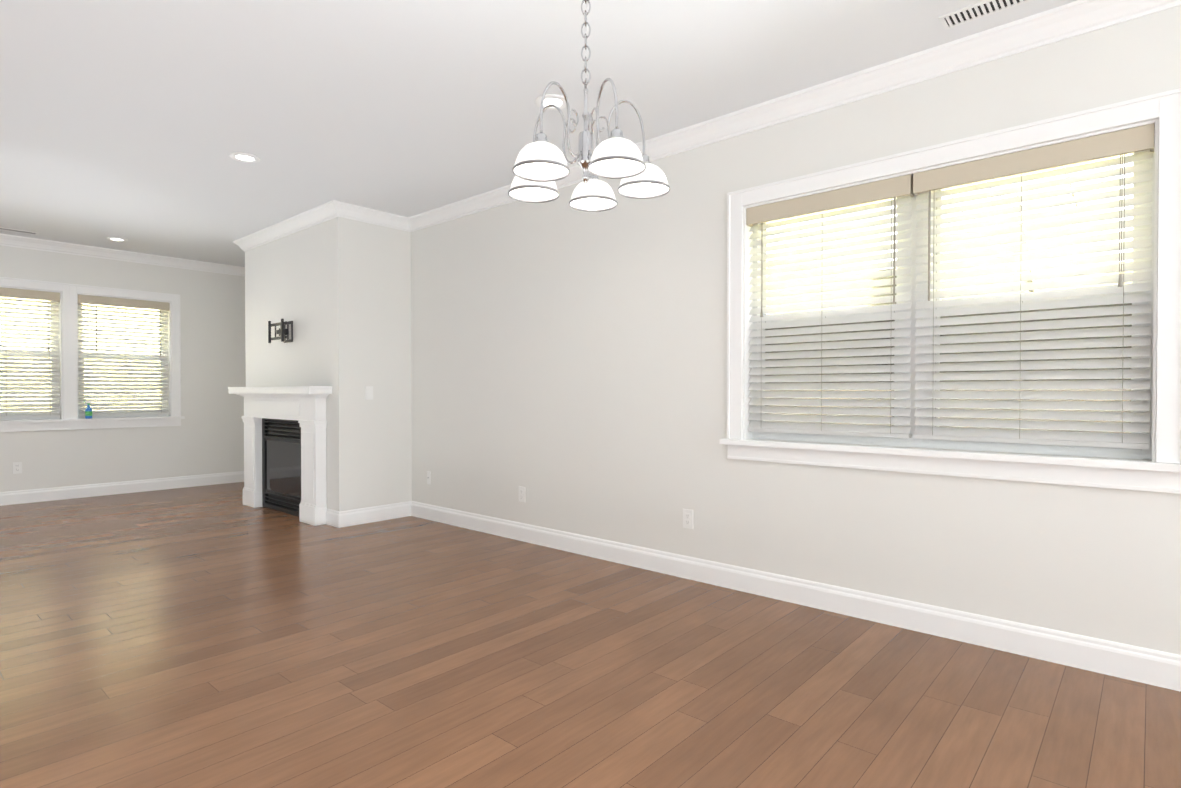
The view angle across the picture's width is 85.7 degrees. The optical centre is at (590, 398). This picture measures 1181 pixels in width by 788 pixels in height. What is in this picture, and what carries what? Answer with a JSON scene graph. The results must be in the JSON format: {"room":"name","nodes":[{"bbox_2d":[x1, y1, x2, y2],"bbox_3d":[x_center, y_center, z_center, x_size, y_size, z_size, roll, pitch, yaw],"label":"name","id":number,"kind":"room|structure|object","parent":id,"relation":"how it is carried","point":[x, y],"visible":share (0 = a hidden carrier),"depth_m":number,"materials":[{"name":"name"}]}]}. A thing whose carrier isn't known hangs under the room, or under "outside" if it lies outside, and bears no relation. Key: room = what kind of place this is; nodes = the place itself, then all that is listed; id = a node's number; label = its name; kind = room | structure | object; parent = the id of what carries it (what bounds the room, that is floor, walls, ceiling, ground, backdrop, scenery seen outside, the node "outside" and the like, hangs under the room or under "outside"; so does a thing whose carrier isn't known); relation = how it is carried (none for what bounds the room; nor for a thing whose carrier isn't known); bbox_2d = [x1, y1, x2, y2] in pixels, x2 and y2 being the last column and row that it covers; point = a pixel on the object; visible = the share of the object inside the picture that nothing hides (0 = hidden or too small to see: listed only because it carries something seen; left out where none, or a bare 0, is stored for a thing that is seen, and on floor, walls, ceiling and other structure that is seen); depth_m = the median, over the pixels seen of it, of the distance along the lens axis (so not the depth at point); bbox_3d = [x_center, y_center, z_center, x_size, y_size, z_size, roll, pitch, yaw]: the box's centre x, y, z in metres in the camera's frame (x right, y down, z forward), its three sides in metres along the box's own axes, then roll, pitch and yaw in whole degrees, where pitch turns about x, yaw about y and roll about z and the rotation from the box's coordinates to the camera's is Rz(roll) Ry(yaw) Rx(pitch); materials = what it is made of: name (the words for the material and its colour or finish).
{"room":"living room","nodes":[
{"label":"living room","id":0,"kind":"room"},
{"bbox_2d":[0,297,160,411],"bbox_3d":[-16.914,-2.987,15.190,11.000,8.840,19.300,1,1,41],"label":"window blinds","id":1,"kind":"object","parent":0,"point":[83,343],"depth_m":14.22,"materials":[{"name":"beige plastic"}]},
{"bbox_2d":[0,0,1077,266],"bbox_3d":[-2.303,-1.659,1.026,12.990,0.120,8.487,1,1,41],"label":"ceiling","id":2,"kind":"structure","parent":0,"point":[134,122],"depth_m":3.32,"materials":[{"name":"white paint"}]},
{"bbox_2d":[0,227,38,234],"bbox_3d":[-5.668,-1.650,6.230,0.100,0.006,0.400,1,1,41],"label":"ceiling vent","id":3,"kind":"object","parent":2,"relation":"in","point":[20,231],"visible":0.96,"depth_m":6.28,"materials":[{"name":"white metal"}]},
{"bbox_2d":[106,237,127,241],"bbox_3d":[-4.912,-1.652,6.603,0.188,0.010,0.188,1,1,41],"label":"recessed light","id":4,"kind":"object","parent":2,"relation":"in","point":[117,239],"visible":1,"depth_m":6.59,"materials":[{"name":"white plastic"}]},
{"bbox_2d":[229,152,259,162],"bbox_3d":[-2.338,-1.628,4.306,0.188,0.010,0.188,1,1,41],"label":"recessed light","id":5,"kind":"object","parent":2,"relation":"in","point":[244,157],"visible":0.98,"depth_m":4.30,"materials":[{"name":"white plastic"}]},
{"bbox_2d":[535,94,568,109],"bbox_3d":[-0.210,-1.620,3.483,0.188,0.010,0.188,1,1,41],"label":"recessed light","id":6,"kind":"object","parent":2,"relation":"in","point":[559,101],"visible":0.73,"depth_m":3.46,"materials":[{"name":"white"}]},
{"bbox_2d":[508,0,669,211],"bbox_3d":[-0.034,-1.215,2.476,0.656,0.796,0.639,1,1,41],"label":"chandelier","id":7,"kind":"object","parent":2,"relation":"hanging from","point":[540,167],"visible":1,"depth_m":2.46,"materials":[{"name":"white glass"}]},
{"bbox_2d":[939,0,1032,29],"bbox_3d":[1.651,-1.612,2.615,0.370,0.006,0.120,1,1,41],"label":"ceiling vent","id":8,"kind":"object","parent":2,"relation":"in","point":[973,12],"visible":1,"depth_m":2.65,"materials":[{"name":"white metal"}]},
{"bbox_2d":[0,482,1180,787],"bbox_3d":[-2.303,1.200,1.056,12.990,0.120,8.487,1,1,41],"label":"floor","id":9,"kind":"structure","parent":0,"point":[212,636],"depth_m":2.56,"materials":[{"name":"brown wood"}]},
{"bbox_2d":[228,386,331,525],"bbox_3d":[-2.824,0.487,6.150,1.810,1.200,0.624,1,1,41],"label":"fireplace","id":10,"kind":"object","parent":9,"relation":"on","point":[285,427],"visible":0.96,"depth_m":5.95,"materials":[{"name":"white wood"}]},
{"bbox_2d":[0,5,1180,654],"bbox_3d":[-2.303,-0.229,1.041,12.990,2.740,8.487,1,1,41],"label":"wall","id":11,"kind":"structure","parent":0,"point":[562,361],"depth_m":4.24,"materials":[{"name":"white paint"}]},
{"bbox_2d":[13,462,21,473],"bbox_3d":[-5.895,0.713,6.549,0.008,0.116,0.072,1,1,41],"label":"electrical outlet","id":12,"kind":"object","parent":11,"relation":"attached to","point":[17,467],"visible":1,"depth_m":6.55,"materials":[{"name":"white plastic"}]},
{"bbox_2d":[0,277,70,431],"bbox_3d":[-6.007,-0.446,6.495,0.218,1.570,1.070,1,1,41],"label":"window","id":13,"kind":"structure","parent":11,"relation":"in","point":[57,412],"depth_m":6.69,"materials":[{"name":"white"}]},
{"bbox_2d":[0,471,243,505],"bbox_3d":[-7.038,1.029,5.251,0.016,0.136,8.137,1,1,41],"label":"baseboard","id":14,"kind":"structure","parent":11,"relation":"attached to","point":[101,489],"depth_m":7.15,"materials":[{"name":"white wood"}]},
{"bbox_2d":[0,233,244,275],"bbox_3d":[-6.992,-1.590,5.223,0.085,0.105,8.077,1,1,41],"label":"crown molding","id":15,"kind":"structure","parent":11,"relation":"attached to","point":[5,239],"depth_m":7.12,"materials":[{"name":"white wood"}]},
{"bbox_2d":[69,284,184,429],"bbox_3d":[-5.299,-0.455,7.297,0.218,1.570,1.070,1,1,41],"label":"window","id":16,"kind":"structure","parent":11,"relation":"in","point":[166,307],"depth_m":7.26,"materials":[{"name":"white"}]},
{"bbox_2d":[84,401,91,418],"bbox_3d":[-5.493,0.120,6.961,0.064,0.195,0.074,1,1,41],"label":"spray bottle","id":17,"kind":"object","parent":16,"relation":"on","point":[88,412],"visible":1,"depth_m":6.95,"materials":[{"name":"blue plastic"}]},
{"bbox_2d":[268,319,292,342],"bbox_3d":[-2.904,-0.631,5.987,0.380,0.210,0.127,1,1,41],"label":"mount","id":18,"kind":"object","parent":11,"relation":"attached to","point":[282,331],"visible":1,"depth_m":6.00,"materials":[{"name":"grey metal"}]},
{"bbox_2d":[233,200,347,251],"bbox_3d":[-2.919,-1.599,6.020,2.190,0.105,0.085,1,1,41],"label":"crown molding","id":19,"kind":"structure","parent":11,"relation":"attached to","point":[332,209],"depth_m":5.83,"materials":[{"name":"white wood"}]},
{"bbox_2d":[365,386,372,399],"bbox_3d":[-1.946,-0.050,5.604,0.012,0.116,0.072,1,1,41],"label":"light switch","id":20,"kind":"object","parent":11,"relation":"attached to","point":[368,392],"visible":1,"depth_m":5.60,"materials":[{"name":"white plastic"}]},
{"bbox_2d":[340,203,407,231],"bbox_3d":[-1.900,-1.594,5.586,0.085,0.105,0.600,1,1,41],"label":"crown molding","id":21,"kind":"structure","parent":11,"relation":"attached to","point":[358,213],"depth_m":5.60,"materials":[{"name":"white wood"}]},
{"bbox_2d":[336,501,411,527],"bbox_3d":[-1.913,1.025,5.650,0.016,0.136,0.683,1,1,41],"label":"baseboard","id":22,"kind":"structure","parent":11,"relation":"attached to","point":[353,517],"depth_m":5.63,"materials":[{"name":"white wood"}]},
{"bbox_2d":[427,471,430,483],"bbox_3d":[-1.463,0.715,5.745,0.050,0.116,0.014,1,1,41],"label":"electrical outlet","id":23,"kind":"object","parent":11,"relation":"attached to","point":[428,477],"visible":1,"depth_m":5.74,"materials":[{"name":"white plastic"}]},
{"bbox_2d":[519,486,524,501],"bbox_3d":[-0.531,0.740,4.927,0.072,0.116,0.008,1,1,41],"label":"electrical outlet","id":24,"kind":"object","parent":11,"relation":"attached to","point":[521,494],"visible":1,"depth_m":4.92,"materials":[{"name":"white plastic"}]},
{"bbox_2d":[683,509,692,528],"bbox_3d":[0.601,0.743,3.928,0.072,0.116,0.008,1,1,41],"label":"electrical outlet","id":25,"kind":"object","parent":11,"relation":"attached to","point":[687,518],"visible":1,"depth_m":3.93,"materials":[{"name":"white plastic"}]},
{"bbox_2d":[408,0,1180,231],"bbox_3d":[1.712,-1.566,2.874,9.090,0.105,0.085,1,1,41],"label":"crown molding","id":26,"kind":"structure","parent":11,"relation":"attached to","point":[1044,28],"depth_m":3.11,"materials":[{"name":"white wood"}]},
{"bbox_2d":[412,501,1180,691],"bbox_3d":[1.735,1.053,2.927,9.090,0.136,0.016,1,1,41],"label":"baseboard","id":27,"kind":"structure","parent":11,"relation":"attached to","point":[1116,659],"depth_m":3.20,"materials":[{"name":"white wood"}]},
{"bbox_2d":[720,88,1180,493],"bbox_3d":[1.585,-0.417,3.123,2.026,1.548,0.218,1,1,41],"label":"window","id":28,"kind":"structure","parent":11,"relation":"in","point":[1076,371],"depth_m":2.93,"materials":[{"name":"white"}]},
{"label":"outside","id":29,"kind":"structure","parent":0,"visible":0},
{"bbox_3d":[-11.619,1.526,16.901,120.000,0.200,130.000,1,1,41],"label":"lawn","id":30,"kind":"structure","parent":29,"visible":0},
{"bbox_2d":[768,217,1132,314],"bbox_3d":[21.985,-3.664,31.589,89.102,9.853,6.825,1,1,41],"label":"tree","id":31,"kind":"object","parent":30,"relation":"on","point":[1018,243],"depth_m":31.13,"materials":[{"name":"grey"}]},
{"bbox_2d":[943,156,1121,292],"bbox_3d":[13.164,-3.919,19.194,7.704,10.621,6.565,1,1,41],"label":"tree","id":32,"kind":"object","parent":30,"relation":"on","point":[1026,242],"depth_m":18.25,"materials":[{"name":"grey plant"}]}
]}

